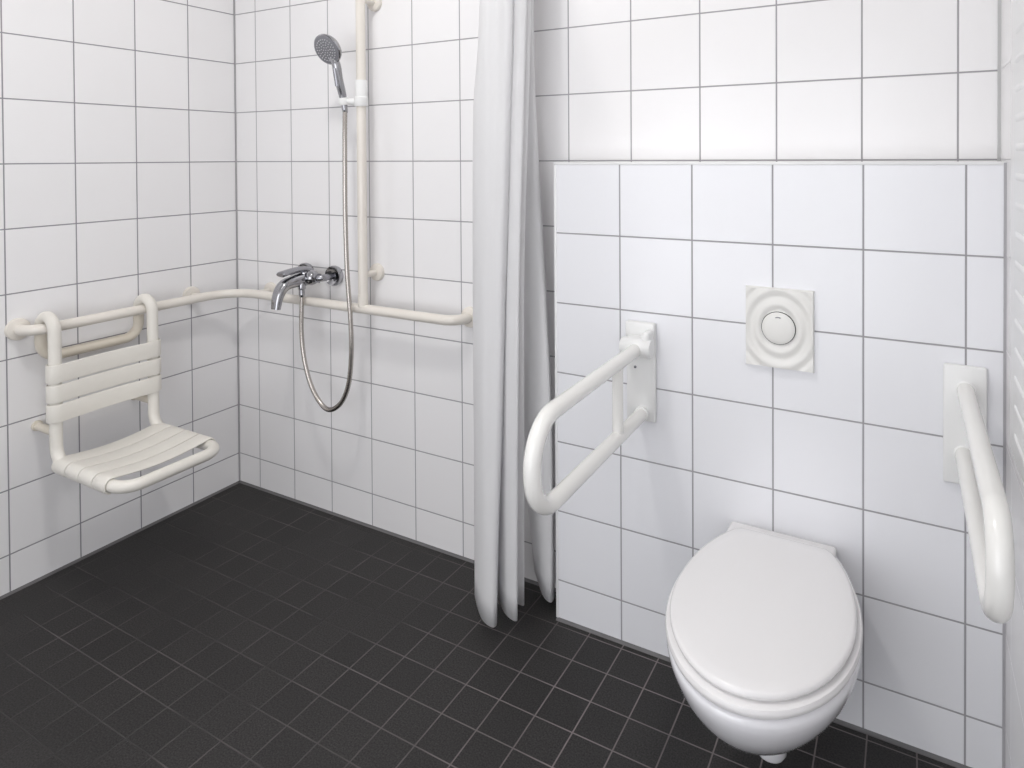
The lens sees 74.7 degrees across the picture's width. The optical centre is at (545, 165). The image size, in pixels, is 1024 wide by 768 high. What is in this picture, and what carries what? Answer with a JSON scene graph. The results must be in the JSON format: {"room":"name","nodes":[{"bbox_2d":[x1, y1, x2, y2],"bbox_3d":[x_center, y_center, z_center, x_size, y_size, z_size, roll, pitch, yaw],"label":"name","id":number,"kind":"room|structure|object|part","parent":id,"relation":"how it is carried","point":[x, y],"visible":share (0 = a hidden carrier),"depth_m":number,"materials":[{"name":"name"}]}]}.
{"room":"accessible bathroom","nodes":[
{"label":"accessible bathroom","id":0,"kind":"room"},
{"bbox_2d":[0,0,238,595],"bbox_3d":[-1.971,-0.175,1.563,0.100,3.000,2.950,0,1,29],"label":"wall","id":1,"kind":"structure","parent":0,"point":[118,166],"depth_m":2.31,"materials":[{"name":"tile"}]},
{"bbox_2d":[0,480,239,599],"bbox_3d":[-1.916,1.321,1.556,0.007,0.007,2.750,0,1,29],"label":"baseboard","id":2,"kind":"structure","parent":1,"relation":"attached to","point":[237,482],"depth_m":2.31,"materials":[{"name":"grey plastic"}]},
{"bbox_2d":[0,483,955,767],"bbox_3d":[-0.774,1.376,0.936,2.806,0.100,2.950,0,1,29],"label":"floor","id":3,"kind":"structure","parent":0,"point":[246,626],"depth_m":1.74,"materials":[{"name":"tile"}]},
{"bbox_2d":[235,0,997,587],"bbox_3d":[-0.101,-0.194,2.168,2.606,3.000,0.100,0,1,29],"label":"wall","id":4,"kind":"structure","parent":0,"point":[616,80],"depth_m":2.25,"materials":[{"name":"tile"}]},
{"bbox_2d":[234,0,240,479],"bbox_3d":[-1.269,-0.198,2.744,0.004,2.992,0.004,0,1,29],"label":"trim","id":5,"kind":"structure","parent":4,"relation":"attached to","point":[234,0],"depth_m":2.75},
{"bbox_2d":[4,282,472,340],"bbox_3d":[-0.954,0.499,2.387,1.444,0.068,0.595,0,1,-4],"label":"grab rail","id":6,"kind":"object","parent":4,"relation":"attached to","point":[16,329],"visible":0.93,"depth_m":2.26,"materials":[{"name":"beige plastic"}]},
{"bbox_2d":[31,293,218,494],"bbox_3d":[-1.322,0.695,2.134,0.495,0.489,0.352,0,1,29],"label":"shower seat","id":7,"kind":"object","parent":6,"relation":"hanging from","point":[97,468],"visible":0.98,"depth_m":2.11,"materials":[{"name":"beige plastic"}]},
{"bbox_2d":[271,263,342,309],"bbox_3d":[-0.894,0.436,2.427,0.225,0.139,0.220,0,1,29],"label":"shower mixer","id":8,"kind":"object","parent":4,"relation":"attached to","point":[303,275],"visible":1,"depth_m":2.41,"materials":[{"name":"silver metal"}]},
{"bbox_3d":[-0.915,0.448,2.391,0.053,0.116,0.136,0,1,29],"label":"spout","id":9,"kind":"part","parent":8,"relation":"part of","materials":[{"name":"silver metal"}]},
{"bbox_3d":[-0.902,0.382,2.415,0.049,0.030,0.133,0,1,29],"label":"lever","id":10,"kind":"part","parent":8,"relation":"part of","materials":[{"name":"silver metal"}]},
{"bbox_2d":[298,283,305,294],"bbox_3d":[-0.881,0.445,2.421,0.028,0.044,0.028,0,1,29],"label":"outlet","id":11,"kind":"object","parent":8,"relation":"attached to","point":[301,286],"depth_m":2.41,"materials":[{"name":"silver metal"}]},
{"bbox_2d":[299,110,353,411],"bbox_3d":[-0.769,0.324,2.363,0.272,1.081,0.046,0,1,30],"label":"shower hose","id":12,"kind":"object","parent":8,"relation":"attached to","point":[321,404],"visible":1,"depth_m":2.30,"materials":[{"name":"metal"}]},
{"bbox_2d":[338,0,384,306],"bbox_3d":[-0.649,-0.110,2.342,0.106,1.194,0.119,0,1,29],"label":"riser rail","id":13,"kind":"object","parent":4,"relation":"attached to","point":[376,272],"visible":0.99,"depth_m":2.31,"materials":[{"name":"beige plastic"}]},
{"bbox_2d":[314,34,347,109],"bbox_3d":[-0.734,-0.317,2.283,0.108,0.254,0.087,0,1,-13],"label":"shower","id":14,"kind":"object","parent":13,"relation":"attached to","point":[327,48],"visible":0.98,"depth_m":2.28,"materials":[{"name":"silver metal"}]},
{"bbox_3d":[-0.714,-0.285,2.309,0.043,0.188,0.064,0,1,29],"label":"handle","id":15,"kind":"part","parent":14,"relation":"part of","materials":[{"name":"silver metal"}]},
{"bbox_3d":[-0.684,-0.223,2.321,0.069,0.031,0.038,0,1,3],"label":"holder arm","id":16,"kind":"part","parent":13,"relation":"part of","materials":[{"name":"white plastic"}]},
{"bbox_2d":[240,480,555,591],"bbox_3d":[-0.590,1.303,2.396,1.534,0.007,0.007,0,1,29],"label":"baseboard","id":17,"kind":"structure","parent":4,"relation":"attached to","point":[241,482],"depth_m":2.41,"materials":[{"name":"grey plastic"}]},
{"bbox_2d":[554,165,558,616],"bbox_3d":[0.032,0.651,1.928,0.008,1.304,0.010,0,1,29],"label":"trim","id":18,"kind":"structure","parent":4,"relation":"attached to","point":[555,226],"depth_m":1.92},
{"bbox_2d":[556,165,1003,767],"bbox_3d":[0.526,0.651,1.719,1.072,1.316,0.112,0,1,29],"label":"wall ledge","id":19,"kind":"object","parent":4,"relation":"attached to","point":[903,265],"visible":0.69,"depth_m":1.59,"materials":[{"name":"tile"}]},
{"bbox_2d":[523,320,656,514],"bbox_3d":[0.113,0.554,1.525,0.084,0.266,0.622,0,1,29],"label":"support rail","id":20,"kind":"object","parent":19,"relation":"attached to","point":[637,349],"visible":1,"depth_m":1.55,"materials":[{"name":"white plastic"}]},
{"bbox_3d":[0.257,0.549,1.792,0.081,0.264,0.014,0,1,29],"label":"wall plate","id":21,"kind":"part","parent":20,"relation":"part of","materials":[{"name":"white plastic"}]},
{"bbox_2d":[665,521,862,763],"bbox_3d":[0.448,1.060,1.374,0.367,0.377,0.578,0,1,29],"label":"toilet","id":22,"kind":"object","parent":19,"relation":"attached to","point":[764,628],"visible":1,"depth_m":1.25,"materials":[{"name":"white ceramic"}]},
{"bbox_3d":[0.437,0.882,1.352,0.347,0.021,0.507,0,1,29],"label":"lid","id":23,"kind":"part","parent":22,"relation":"part of","materials":[{"name":"white plastic"}]},
{"bbox_2d":[759,753,786,763],"bbox_3d":[0.479,1.194,1.424,0.070,0.107,0.077,0,1,29],"label":"outlet","id":24,"kind":"object","parent":22,"relation":"attached to","point":[775,759],"depth_m":1.39,"materials":[{"name":"white ceramic"}]},
{"bbox_2d":[556,617,971,767],"bbox_3d":[0.502,1.306,1.675,1.072,0.007,0.007,0,1,29],"label":"baseboard","id":25,"kind":"structure","parent":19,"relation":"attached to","point":[837,721],"depth_m":1.56,"materials":[{"name":"grey plastic"}]},
{"bbox_2d":[746,285,813,372],"bbox_3d":[0.564,0.395,1.620,0.159,0.195,0.019,0,1,29],"label":"flush plate","id":26,"kind":"object","parent":19,"relation":"attached to","point":[779,321],"visible":1,"depth_m":1.61,"materials":[{"name":"beige plastic"}]},
{"bbox_2d":[943,363,1014,623],"bbox_3d":[0.755,0.563,1.172,0.080,0.258,0.627,0,1,29],"label":"support rail","id":27,"kind":"object","parent":19,"relation":"attached to","point":[969,461],"visible":1,"depth_m":1.13,"materials":[{"name":"white plastic"}]},
{"bbox_3d":[0.902,0.559,1.442,0.080,0.258,0.012,0,1,29],"label":"wall plate","id":28,"kind":"part","parent":27,"relation":"part of","materials":[{"name":"white plastic"}]},
{"bbox_2d":[554,161,1006,164],"bbox_3d":[0.522,-0.006,1.710,1.074,0.006,0.113,0,1,29],"label":"trim","id":29,"kind":"structure","parent":4,"relation":"attached to","point":[923,162],"depth_m":1.61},
{"bbox_2d":[997,0,1000,160],"bbox_3d":[1.011,-0.850,1.491,0.006,1.682,0.006,0,1,29],"label":"trim","id":30,"kind":"structure","parent":4,"relation":"attached to","point":[999,1],"depth_m":1.50,"materials":[{"name":"plastic"}]},
{"bbox_2d":[1001,0,1023,767],"bbox_3d":[0.406,-0.173,0.269,0.100,3.000,2.950,0,1,29],"label":"wall","id":31,"kind":"structure","parent":0,"point":[1014,641],"depth_m":1.33,"materials":[{"name":"tile"}]},
{"bbox_2d":[1002,163,1006,767],"bbox_3d":[0.968,0.649,1.413,0.005,1.310,0.003,0,1,29],"label":"trim","id":32,"kind":"structure","parent":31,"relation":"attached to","point":[1005,164],"depth_m":1.41,"materials":[{"name":"grey plastic"}]},
{"bbox_2d":[1010,0,1023,484],"bbox_3d":[0.692,-0.107,0.917,0.024,1.250,0.660,0,1,29],"label":"radiator","id":33,"kind":"object","parent":31,"relation":"attached to","point":[1017,6],"visible":1,"depth_m":1.13,"materials":[{"name":"white metal"}]},
{"bbox_3d":[-0.792,-1.724,0.897,2.806,0.100,2.950,0,1,29],"label":"ceiling","id":34,"kind":"structure","parent":0,"visible":0},
{"bbox_3d":[-0.411,-1.279,1.352,0.050,0.805,1.600,0,1,29],"label":"rail","id":35,"kind":"object","parent":34,"relation":"hanging from","visible":0},
{"bbox_2d":[473,0,554,626],"bbox_3d":[-0.097,0.190,1.955,0.240,2.161,0.193,-1,1,-22],"label":"shower curtain","id":36,"kind":"object","parent":35,"relation":"hanging from","point":[512,374],"visible":0.99,"depth_m":1.91,"materials":[{"name":"white fabric"}]},
{"bbox_3d":[-0.033,0.188,2.005,0.163,2.160,0.057,0,1,43],"label":"panel","id":37,"kind":"part","parent":36,"relation":"part of","materials":[{"name":"white fabric"}]}
]}

